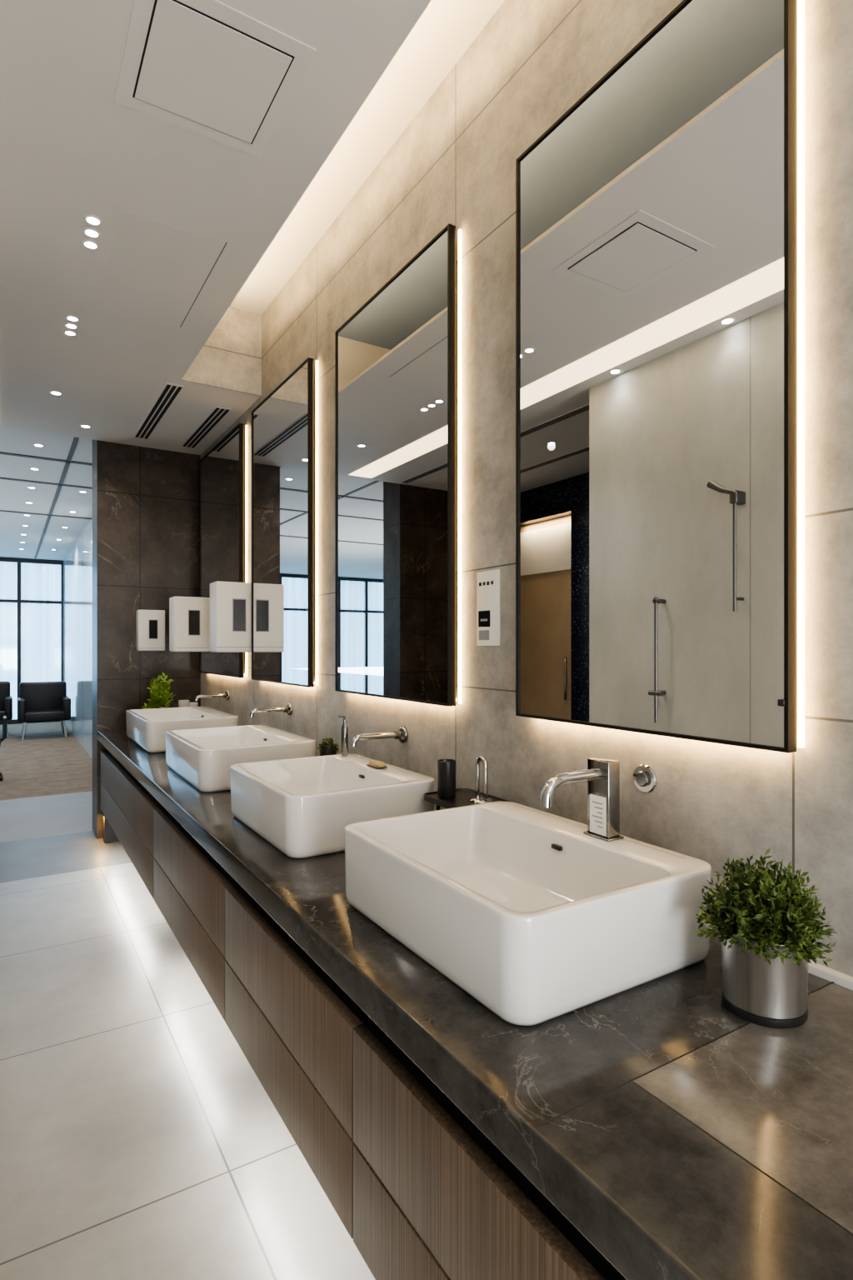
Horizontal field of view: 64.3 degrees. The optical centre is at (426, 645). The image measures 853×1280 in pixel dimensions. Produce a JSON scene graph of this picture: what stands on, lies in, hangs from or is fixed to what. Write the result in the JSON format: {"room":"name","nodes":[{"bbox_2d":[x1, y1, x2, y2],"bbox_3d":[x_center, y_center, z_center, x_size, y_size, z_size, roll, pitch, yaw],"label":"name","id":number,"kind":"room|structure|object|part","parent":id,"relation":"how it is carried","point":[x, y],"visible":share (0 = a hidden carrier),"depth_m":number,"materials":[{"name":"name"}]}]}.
{"room":"public restroom","nodes":[
{"label":"public restroom","id":0,"kind":"room"},
{"bbox_2d":[63,517,92,759],"bbox_3d":[-4.628,-0.105,9.856,0.560,3.234,9.170,0,0,-32],"label":"wall","id":1,"kind":"structure","parent":0,"point":[77,564],"depth_m":10.46,"materials":[{"name":"clear glass"}]},
{"bbox_2d":[0,510,91,519],"bbox_3d":[-7.234,-1.705,7.416,6.440,0.011,0.070,0,0,-32],"label":"trim","id":2,"kind":"structure","parent":1,"relation":"attached to","point":[0,510],"depth_m":8.79,"materials":[{"name":"black metal"}]},
{"bbox_2d":[0,451,92,465],"bbox_3d":[-5.637,-1.705,4.840,6.440,0.011,0.056,0,0,-32],"label":"trim","id":3,"kind":"structure","parent":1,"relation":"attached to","point":[1,452],"depth_m":6.17,"materials":[{"name":"black metal"}]},
{"bbox_2d":[0,477,92,489],"bbox_3d":[-6.197,-1.705,5.745,6.440,0.011,0.056,0,0,-32],"label":"trim","id":4,"kind":"structure","parent":1,"relation":"attached to","point":[4,478],"depth_m":7.08,"materials":[{"name":"black metal"}]},
{"bbox_2d":[92,440,200,839],"bbox_3d":[-2.337,-0.105,5.675,0.791,3.234,0.350,0,0,-32],"label":"wall","id":5,"kind":"structure","parent":0,"point":[146,501],"depth_m":5.48,"materials":[{"name":"stone"}]},
{"bbox_2d":[135,610,164,650],"bbox_3d":[-2.224,-0.122,5.476,0.207,0.329,0.108,0,0,-32],"label":"wall dispenser","id":6,"kind":"object","parent":5,"relation":"attached to","point":[150,624],"visible":1,"depth_m":5.43,"materials":[{"name":"white plastic"}]},
{"bbox_2d":[169,596,209,651],"bbox_3d":[-1.662,-0.153,4.914,0.351,0.389,0.171,0,0,-32],"label":"wall dispenser","id":7,"kind":"object","parent":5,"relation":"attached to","point":[189,617],"visible":0.93,"depth_m":4.81,"materials":[{"name":"white plastic"}]},
{"bbox_2d":[0,721,375,1279],"bbox_3d":[-5.082,1.582,4.344,7.140,0.140,18.900,0,0,-32],"label":"floor","id":8,"kind":"structure","parent":0,"point":[139,1140],"depth_m":2.28,"materials":[{"name":"tile"}]},
{"bbox_2d":[0,715,6,780],"bbox_3d":[-4.973,1.008,7.409,0.669,1.008,0.604,0,0,-32],"label":"office chair","id":9,"kind":"object","parent":8,"relation":"on","point":[4,718],"visible":1,"depth_m":7.48,"materials":[{"name":"black leather"}]},
{"bbox_3d":[-4.729,0.929,7.574,0.081,0.272,0.258,0,0,-32],"label":"armrest","id":10,"kind":"part","parent":9,"relation":"part of","materials":[{"name":"black leather"}]},
{"bbox_2d":[0,680,12,736],"bbox_3d":[-7.394,1.065,11.394,0.756,0.899,0.756,0,0,-32],"label":"armchair","id":11,"kind":"object","parent":8,"relation":"on","point":[6,700],"visible":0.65,"depth_m":11.40,"materials":[{"name":"black leather"}]},
{"bbox_3d":[-7.376,1.155,11.364,0.588,0.154,0.686,0,0,-32],"label":"seat","id":12,"kind":"part","parent":11,"relation":"part of","materials":[{"name":"black leather"}]},
{"bbox_3d":[-7.545,0.924,11.638,0.700,0.616,0.182,0,0,-32],"label":"backrest","id":13,"kind":"part","parent":11,"relation":"part of","materials":[{"name":"black leather"}]},
{"bbox_3d":[-7.106,1.050,11.540,0.112,0.364,0.644,0,0,-32],"label":"armrest","id":14,"kind":"part","parent":11,"relation":"part of","materials":[{"name":"black leather"}]},
{"bbox_2d":[0,556,19,724],"bbox_3d":[-8.268,-0.105,13.043,0.756,3.234,0.084,0,0,-32],"label":"window","id":15,"kind":"structure","parent":8,"relation":"on","point":[2,558],"depth_m":13.13,"materials":[{"name":"clear glass"}]},
{"bbox_3d":[-8.266,-0.098,13.040,0.700,3.080,0.007,0,0,-32],"label":"pane","id":16,"kind":"part","parent":15,"relation":"part of","materials":[{"name":"clear glass"}]},
{"bbox_2d":[19,558,63,723],"bbox_3d":[-7.626,-0.105,13.441,0.756,3.234,0.084,0,0,-32],"label":"window","id":17,"kind":"structure","parent":8,"relation":"on","point":[22,639],"depth_m":13.41,"materials":[{"name":"clear glass"}]},
{"bbox_3d":[-7.624,-0.098,13.438,0.700,3.080,0.007,0,0,-32],"label":"pane","id":18,"kind":"part","parent":17,"relation":"part of","materials":[{"name":"clear glass"}]},
{"bbox_2d":[17,681,70,739],"bbox_3d":[-6.397,1.065,11.353,0.756,0.899,0.756,0,0,-32],"label":"armchair","id":19,"kind":"object","parent":8,"relation":"on","point":[37,701],"visible":1,"depth_m":11.41,"materials":[{"name":"black leather"}]},
{"bbox_3d":[-6.656,1.050,11.160,0.112,0.364,0.644,0,0,-32],"label":"armrest","id":20,"kind":"part","parent":19,"relation":"part of","materials":[{"name":"black leather"}]},
{"bbox_3d":[-6.486,1.365,10.952,0.033,0.300,0.083,0,0,25],"label":"leg","id":21,"kind":"part","parent":19,"relation":"part of","materials":[{"name":"metal"}]},
{"bbox_3d":[-6.548,0.924,11.597,0.700,0.616,0.182,0,0,-32],"label":"backrest","id":22,"kind":"part","parent":19,"relation":"part of","materials":[{"name":"black leather"}]},
{"bbox_3d":[-6.378,1.155,11.324,0.588,0.154,0.686,0,0,-32],"label":"seat","id":23,"kind":"part","parent":19,"relation":"part of","materials":[{"name":"black leather"}]},
{"bbox_3d":[-6.308,1.365,11.754,0.033,0.300,0.083,0,0,25],"label":"leg","id":24,"kind":"part","parent":19,"relation":"part of","materials":[{"name":"metal"}]},
{"bbox_3d":[-5.998,1.365,11.255,0.083,0.300,0.033,0,0,2],"label":"leg","id":25,"kind":"part","parent":19,"relation":"part of","materials":[{"name":"metal"}]},
{"bbox_3d":[-6.109,1.050,11.499,0.112,0.364,0.644,0,0,-32],"label":"armrest","id":26,"kind":"part","parent":19,"relation":"part of","materials":[{"name":"black leather"}]},
{"bbox_2d":[0,0,504,560],"bbox_3d":[-5.082,-1.939,4.344,7.140,0.658,18.900,0,0,-32],"label":"ceiling","id":27,"kind":"structure","parent":0,"point":[69,152],"depth_m":2.54,"materials":[{"name":"paint"}]},
{"bbox_2d":[29,467,39,469],"bbox_3d":[-3.781,-1.706,6.551,0.089,0.007,0.089,0,0,-32],"label":"recessed light","id":28,"kind":"object","parent":27,"relation":"in","point":[32,468],"visible":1,"depth_m":6.54,"materials":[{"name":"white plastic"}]},
{"bbox_2d":[32,443,44,446],"bbox_3d":[-3.302,-1.706,5.777,0.089,0.007,0.089,0,0,-32],"label":"recessed light","id":29,"kind":"object","parent":27,"relation":"in","point":[33,444],"visible":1,"depth_m":5.77,"materials":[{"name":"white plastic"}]},
{"bbox_2d":[49,390,62,395],"bbox_3d":[-2.357,-1.608,4.320,0.077,0.007,0.077,0,0,-32],"label":"recessed light","id":30,"kind":"object","parent":27,"relation":"in","point":[54,392],"visible":1,"depth_m":4.31,"materials":[{"name":"white plastic"}]},
{"bbox_2d":[34,436,79,558],"bbox_3d":[-5.187,-1.705,9.303,0.035,0.011,9.240,0,0,-32],"label":"trim","id":31,"kind":"structure","parent":27,"relation":"attached to","point":[75,441],"depth_m":7.23,"materials":[{"name":"black metal"}]},
{"bbox_2d":[63,330,77,335],"bbox_3d":[-1.833,-1.608,3.493,0.063,0.007,0.063,0,0,-32],"label":"recessed light","id":32,"kind":"object","parent":27,"relation":"in","point":[69,332],"visible":1,"depth_m":3.49,"materials":[{"name":"white plastic"}]},
{"bbox_2d":[64,322,78,329],"bbox_3d":[-1.786,-1.608,3.414,0.063,0.007,0.063,0,0,-32],"label":"recessed light","id":33,"kind":"object","parent":27,"relation":"in","point":[69,325],"visible":1,"depth_m":3.41,"materials":[{"name":"white plastic"}]},
{"bbox_2d":[65,315,79,321],"bbox_3d":[-1.739,-1.608,3.336,0.063,0.007,0.063,0,0,-32],"label":"recessed light","id":34,"kind":"object","parent":27,"relation":"in","point":[71,317],"visible":1,"depth_m":3.33,"materials":[{"name":"white plastic"}]},
{"bbox_2d":[80,424,91,428],"bbox_3d":[-2.498,-1.608,4.974,0.077,0.007,0.077,0,0,-32],"label":"recessed light","id":35,"kind":"object","parent":27,"relation":"in","point":[85,426],"visible":1,"depth_m":4.97,"materials":[{"name":"white plastic"}]},
{"bbox_2d":[81,239,99,249],"bbox_3d":[-1.347,-1.608,2.723,0.063,0.007,0.063,0,0,-32],"label":"recessed light","id":36,"kind":"object","parent":27,"relation":"in","point":[90,244],"visible":1,"depth_m":2.72,"materials":[{"name":"white plastic"}]},
{"bbox_2d":[82,227,100,238],"bbox_3d":[-1.304,-1.608,2.646,0.063,0.007,0.063,0,0,-32],"label":"recessed light","id":37,"kind":"object","parent":27,"relation":"in","point":[92,232],"visible":1,"depth_m":2.64,"materials":[{"name":"white plastic"}]},
{"bbox_2d":[84,215,102,225],"bbox_3d":[-1.261,-1.608,2.567,0.063,0.007,0.063,0,0,-32],"label":"recessed light","id":38,"kind":"object","parent":27,"relation":"in","point":[91,219],"visible":1,"depth_m":2.56,"materials":[{"name":"white plastic"}]},
{"bbox_2d":[134,382,183,439],"bbox_3d":[-1.878,-1.607,4.716,0.098,0.008,1.260,0,0,-32],"label":"ceiling vent","id":39,"kind":"object","parent":27,"relation":"in","point":[170,392],"visible":1,"depth_m":4.61,"materials":[{"name":"metal"}]},
{"bbox_2d":[96,210,227,327],"bbox_3d":[-1.182,-1.610,2.969,0.386,0.002,0.847,0,0,-32],"label":"ceiling hatch","id":40,"kind":"object","parent":27,"relation":"attached to","point":[157,271],"visible":1,"depth_m":2.90,"materials":[{"name":"paint"}]},
{"bbox_2d":[181,405,230,448],"bbox_3d":[-1.650,-1.607,5.039,0.098,0.008,1.064,0,0,-32],"label":"ceiling vent","id":41,"kind":"object","parent":27,"relation":"in","point":[217,413],"visible":1,"depth_m":4.96,"materials":[{"name":"metal"}]},
{"bbox_2d":[114,0,316,158],"bbox_3d":[-0.610,-1.607,1.920,0.441,0.008,0.476,0,0,-32],"label":"access panel","id":42,"kind":"object","parent":27,"relation":"attached to","point":[210,69],"visible":1,"depth_m":1.89,"materials":[{"name":"paint"}]},
{"bbox_2d":[181,0,852,977],"bbox_3d":[0.208,-0.378,1.982,0.637,3.780,9.310,0,0,-32],"label":"wall","id":43,"kind":"structure","parent":0,"point":[454,163],"depth_m":2.18,"materials":[{"name":"beige concrete"}]},
{"bbox_2d":[100,750,164,898],"bbox_3d":[-1.626,1.123,4.510,0.741,0.777,2.212,0,0,-32],"label":"vanity cabinet","id":44,"kind":"object","parent":43,"relation":"attached to","point":[127,807],"visible":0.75,"depth_m":4.08,"materials":[{"name":"brown wood"}]},
{"bbox_3d":[-1.929,1.157,4.322,0.028,0.206,2.206,0,0,-32],"label":"drawer","id":45,"kind":"part","parent":44,"relation":"part of","materials":[{"name":"brown wood"}]},
{"bbox_3d":[-1.929,0.928,4.322,0.028,0.238,2.206,0,0,-32],"label":"drawer","id":46,"kind":"part","parent":44,"relation":"part of","materials":[{"name":"brown wood"}]},
{"bbox_2d":[97,728,852,1279],"bbox_3d":[-0.668,0.697,2.963,0.770,0.077,6.020,0,0,-32],"label":"countertop","id":47,"kind":"structure","parent":44,"relation":"on","point":[684,1137],"depth_m":1.02,"materials":[{"name":"stone"}]},
{"bbox_2d":[140,672,176,709],"bbox_3d":[-2.083,0.432,5.274,0.263,0.453,0.244,0,0,-32],"label":"leafy plant","id":48,"kind":"object","parent":47,"relation":"on","point":[162,694],"visible":0.78,"depth_m":5.24,"materials":[{"name":"green plant"}]},
{"bbox_2d":[125,706,238,752],"bbox_3d":[-1.699,0.559,4.671,0.568,0.196,0.909,0,0,-32],"label":"vessel basin","id":49,"kind":"object","parent":47,"relation":"in","point":[147,727],"visible":0.63,"depth_m":4.40,"materials":[{"name":"white ceramic"}]},
{"bbox_2d":[178,700,189,707],"bbox_3d":[-1.962,0.549,5.488,0.087,0.218,0.087,0,0,-32],"label":"cup","id":50,"kind":"object","parent":47,"relation":"on","point":[182,703],"visible":0.35,"depth_m":5.45,"materials":[{"name":"ceramic"}]},
{"bbox_2d":[189,702,198,706],"bbox_3d":[-1.927,0.563,5.592,0.087,0.190,0.087,0,0,-32],"label":"cup","id":51,"kind":"object","parent":47,"relation":"on","point":[191,704],"visible":0.24,"depth_m":5.56,"materials":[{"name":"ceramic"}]},
{"bbox_2d":[165,725,315,792],"bbox_3d":[-0.979,0.559,3.503,0.561,0.196,0.825,0,0,-32],"label":"vessel basin","id":52,"kind":"object","parent":47,"relation":"in","point":[204,757],"visible":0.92,"depth_m":3.26,"materials":[{"name":"white ceramic"}]},
{"bbox_2d":[317,737,340,755],"bbox_3d":[-0.442,0.536,3.072,0.117,0.243,0.107,0,0,-32],"label":"succulent pot","id":53,"kind":"object","parent":47,"relation":"on","point":[325,748],"visible":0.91,"depth_m":3.04,"materials":[{"name":"black plastic"}]},
{"bbox_3d":[-0.445,0.552,3.068,0.078,0.211,0.078,0,0,-32],"label":"pot","id":54,"kind":"part","parent":53,"relation":"part of","materials":[{"name":"black ceramic"}]},
{"bbox_2d":[230,753,434,858],"bbox_3d":[-0.365,0.559,2.496,0.542,0.196,0.692,0,0,-32],"label":"vessel basin","id":55,"kind":"object","parent":47,"relation":"in","point":[302,807],"visible":0.91,"depth_m":2.28,"materials":[{"name":"white ceramic"}]},
{"bbox_2d":[338,715,348,756],"bbox_3d":[-0.349,0.375,2.840,0.043,0.173,0.029,0,0,-32],"label":"soap bottle","id":56,"kind":"object","parent":55,"relation":"on","point":[344,729],"visible":1,"depth_m":2.83,"materials":[{"name":"silver metal"}]},
{"bbox_2d":[366,760,387,769],"bbox_3d":[-0.189,0.451,2.584,0.053,0.022,0.106,0,0,-32],"label":"soap bar","id":57,"kind":"object","parent":55,"relation":"on","point":[377,764],"visible":1,"depth_m":2.56,"materials":[{"name":"beige"}]},
{"bbox_3d":[-0.189,0.459,2.584,0.053,0.005,0.106,0,0,-32],"label":"dish","id":58,"kind":"part","parent":57,"relation":"part of","materials":[{"name":"silver metal"}]},
{"bbox_2d":[424,788,514,810],"bbox_3d":[0.141,0.577,2.196,0.188,0.162,0.314,0,0,-32],"label":"tray","id":59,"kind":"object","parent":47,"relation":"on","point":[463,796],"visible":0.39,"depth_m":2.23,"materials":[{"name":"black plastic"}]},
{"bbox_2d":[437,759,456,799],"bbox_3d":[0.067,0.440,2.249,0.063,0.122,0.063,0,0,-32],"label":"tumbler","id":60,"kind":"object","parent":59,"relation":"on","point":[447,768],"visible":1,"depth_m":2.22,"materials":[{"name":"black plastic"}]},
{"bbox_2d":[470,755,493,804],"bbox_3d":[0.177,0.428,2.185,0.073,0.147,0.073,0,0,-32],"label":"soap pump","id":61,"kind":"object","parent":59,"relation":"on","point":[477,799],"visible":0.98,"depth_m":2.17,"materials":[{"name":"silver metal"}]},
{"bbox_2d":[345,800,711,1025],"bbox_3d":[0.196,0.559,1.589,0.552,0.196,0.724,0,0,-32],"label":"vessel basin","id":62,"kind":"object","parent":47,"relation":"in","point":[538,918],"visible":0.99,"depth_m":1.38,"materials":[{"name":"white ceramic"}]},
{"bbox_2d":[540,757,624,841],"bbox_3d":[0.357,0.369,1.602,0.223,0.186,0.084,0,0,-32],"label":"faucet","id":63,"kind":"object","parent":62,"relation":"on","point":[602,775],"visible":1,"depth_m":1.62,"materials":[{"name":"silver metal"}]},
{"bbox_3d":[0.342,0.331,1.593,0.189,0.073,0.027,0,0,-32],"label":"spout","id":64,"kind":"part","parent":63,"relation":"part of","materials":[{"name":"silver metal"}]},
{"bbox_2d":[695,847,837,1028],"bbox_3d":[0.613,0.519,1.241,0.238,0.278,0.234,0,0,-32],"label":"potted plant","id":65,"kind":"object","parent":47,"relation":"on","point":[768,927],"visible":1,"depth_m":1.19,"materials":[{"name":"green plant"}]},
{"bbox_3d":[0.614,0.578,1.236,0.147,0.132,0.147,0,0,-32],"label":"pot","id":66,"kind":"part","parent":65,"relation":"part of","materials":[{"name":"metal"}]},
{"bbox_3d":[0.614,0.650,1.236,0.140,0.015,0.140,0,0,-32],"label":"pot","id":67,"kind":"part","parent":65,"relation":"part of","materials":[{"name":"black plastic"}]},
{"bbox_2d":[153,808,239,1020],"bbox_3d":[-0.703,0.998,3.021,0.741,0.525,1.292,0,0,-32],"label":"vanity cabinet","id":68,"kind":"object","parent":43,"relation":"attached to","point":[189,884],"visible":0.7,"depth_m":2.67,"materials":[{"name":"brown wood"}]},
{"bbox_3d":[-1.006,1.157,2.833,0.028,0.206,1.287,0,0,-32],"label":"drawer","id":69,"kind":"part","parent":68,"relation":"part of","materials":[{"name":"brown wood"}]},
{"bbox_3d":[-1.006,0.928,2.833,0.028,0.238,1.287,0,0,-32],"label":"drawer","id":70,"kind":"part","parent":68,"relation":"part of","materials":[{"name":"brown wood"}]},
{"bbox_2d":[195,690,229,700],"bbox_3d":[-1.569,0.367,4.958,0.241,0.070,0.070,0,0,-32],"label":"faucet","id":71,"kind":"object","parent":43,"relation":"attached to","point":[227,695],"visible":1,"depth_m":4.96,"materials":[{"name":"silver metal"}]},
{"bbox_3d":[-1.577,0.376,4.952,0.221,0.047,0.024,0,0,-32],"label":"spout","id":72,"kind":"part","parent":71,"relation":"part of","materials":[{"name":"silver metal"}]},
{"bbox_2d":[200,423,247,677],"bbox_3d":[-1.536,-0.646,5.083,0.053,1.726,1.110,0,0,-32],"label":"wall mirror","id":73,"kind":"object","parent":43,"relation":"attached to","point":[222,470],"visible":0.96,"depth_m":4.95,"materials":[{"name":"clear glass"}]},
{"bbox_2d":[210,581,251,652],"bbox_3d":[-1.256,-0.183,4.425,0.272,0.451,0.171,0,0,-32],"label":"wall dispenser","id":74,"kind":"object","parent":43,"relation":"attached to","point":[230,602],"visible":0.76,"depth_m":4.34,"materials":[{"name":"white plastic"}]},
{"bbox_2d":[249,703,292,716],"bbox_3d":[-0.890,0.367,3.863,0.241,0.070,0.070,0,0,-32],"label":"faucet","id":75,"kind":"object","parent":43,"relation":"attached to","point":[288,709],"visible":1,"depth_m":3.87,"materials":[{"name":"silver metal"}]},
{"bbox_3d":[-0.899,0.376,3.857,0.221,0.047,0.024,0,0,-32],"label":"spout","id":76,"kind":"part","parent":75,"relation":"part of","materials":[{"name":"silver metal"}]},
{"bbox_2d":[251,357,318,687],"bbox_3d":[-0.849,-0.646,3.976,0.053,1.726,0.970,0,0,-32],"label":"wall mirror","id":77,"kind":"object","parent":43,"relation":"attached to","point":[282,424],"visible":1,"depth_m":3.87,"materials":[{"name":"clear glass"}]},
{"bbox_2d":[225,885,373,1238],"bbox_3d":[-0.103,0.998,2.053,0.741,0.525,0.986,0,0,-32],"label":"vanity cabinet","id":78,"kind":"object","parent":43,"relation":"attached to","point":[292,1022],"visible":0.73,"depth_m":1.72,"materials":[{"name":"brown wood"}]},
{"bbox_3d":[-0.405,1.157,1.865,0.028,0.206,0.980,0,0,-32],"label":"drawer","id":79,"kind":"part","parent":78,"relation":"part of","materials":[{"name":"brown wood"}]},
{"bbox_3d":[-0.405,0.928,1.865,0.028,0.238,0.980,0,0,-32],"label":"drawer","id":80,"kind":"part","parent":78,"relation":"part of","materials":[{"name":"brown wood"}]},
{"bbox_2d":[350,725,408,746],"bbox_3d":[-0.196,0.367,2.744,0.241,0.070,0.070,0,0,-32],"label":"faucet","id":81,"kind":"object","parent":43,"relation":"attached to","point":[402,734],"visible":1,"depth_m":2.75,"materials":[{"name":"silver metal"}]},
{"bbox_3d":[-0.205,0.376,2.739,0.221,0.047,0.024,0,0,-32],"label":"spout","id":82,"kind":"part","parent":81,"relation":"part of","materials":[{"name":"silver metal"}]},
{"bbox_2d":[335,223,461,706],"bbox_3d":[-0.155,-0.646,2.857,0.053,1.726,0.988,0,0,-32],"label":"wall mirror","id":83,"kind":"object","parent":43,"relation":"attached to","point":[395,357],"visible":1,"depth_m":2.73,"materials":[{"name":"clear glass"}]},
{"bbox_2d":[476,569,499,645],"bbox_3d":[0.209,-0.127,2.311,0.010,0.255,0.126,0,0,-32],"label":"control panel","id":84,"kind":"object","parent":43,"relation":"attached to","point":[488,582],"visible":1,"depth_m":2.30,"materials":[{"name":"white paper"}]},
{"bbox_2d":[353,1021,626,1279],"bbox_3d":[0.435,0.998,1.186,0.741,0.525,1.054,0,0,-32],"label":"vanity cabinet","id":85,"kind":"object","parent":43,"relation":"attached to","point":[435,1198],"visible":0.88,"depth_m":1.18,"materials":[{"name":"brown wood"}]},
{"bbox_3d":[0.132,1.157,0.999,0.028,0.206,1.049,0,0,-32],"label":"drawer","id":86,"kind":"part","parent":85,"relation":"part of","materials":[{"name":"brown wood"}]},
{"bbox_2d":[633,764,657,793],"bbox_3d":[0.558,0.342,1.744,0.020,0.073,0.073,0,0,-32],"label":"mixer valve","id":87,"kind":"object","parent":43,"relation":"attached to","point":[644,777],"visible":1,"depth_m":1.74,"materials":[{"name":"silver metal"}]},
{"bbox_3d":[0.553,0.342,1.742,0.010,0.039,0.039,0,0,-32],"label":"knob","id":88,"kind":"part","parent":87,"relation":"part of","materials":[{"name":"silver metal"}]},
{"bbox_2d":[515,0,804,753],"bbox_3d":[0.526,-0.646,1.752,0.059,1.726,0.867,0,0,-32],"label":"wall mirror","id":89,"kind":"object","parent":43,"relation":"attached to","point":[656,217],"visible":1,"depth_m":1.62,"materials":[{"name":"clear glass"}]},
{"bbox_2d":[710,927,852,990],"bbox_3d":[-0.332,0.690,3.171,0.022,0.091,6.020,0,0,-32],"label":"trim","id":90,"kind":"structure","parent":43,"relation":"attached to","point":[840,978],"depth_m":1.34,"materials":[{"name":"white plastic"}]}
]}

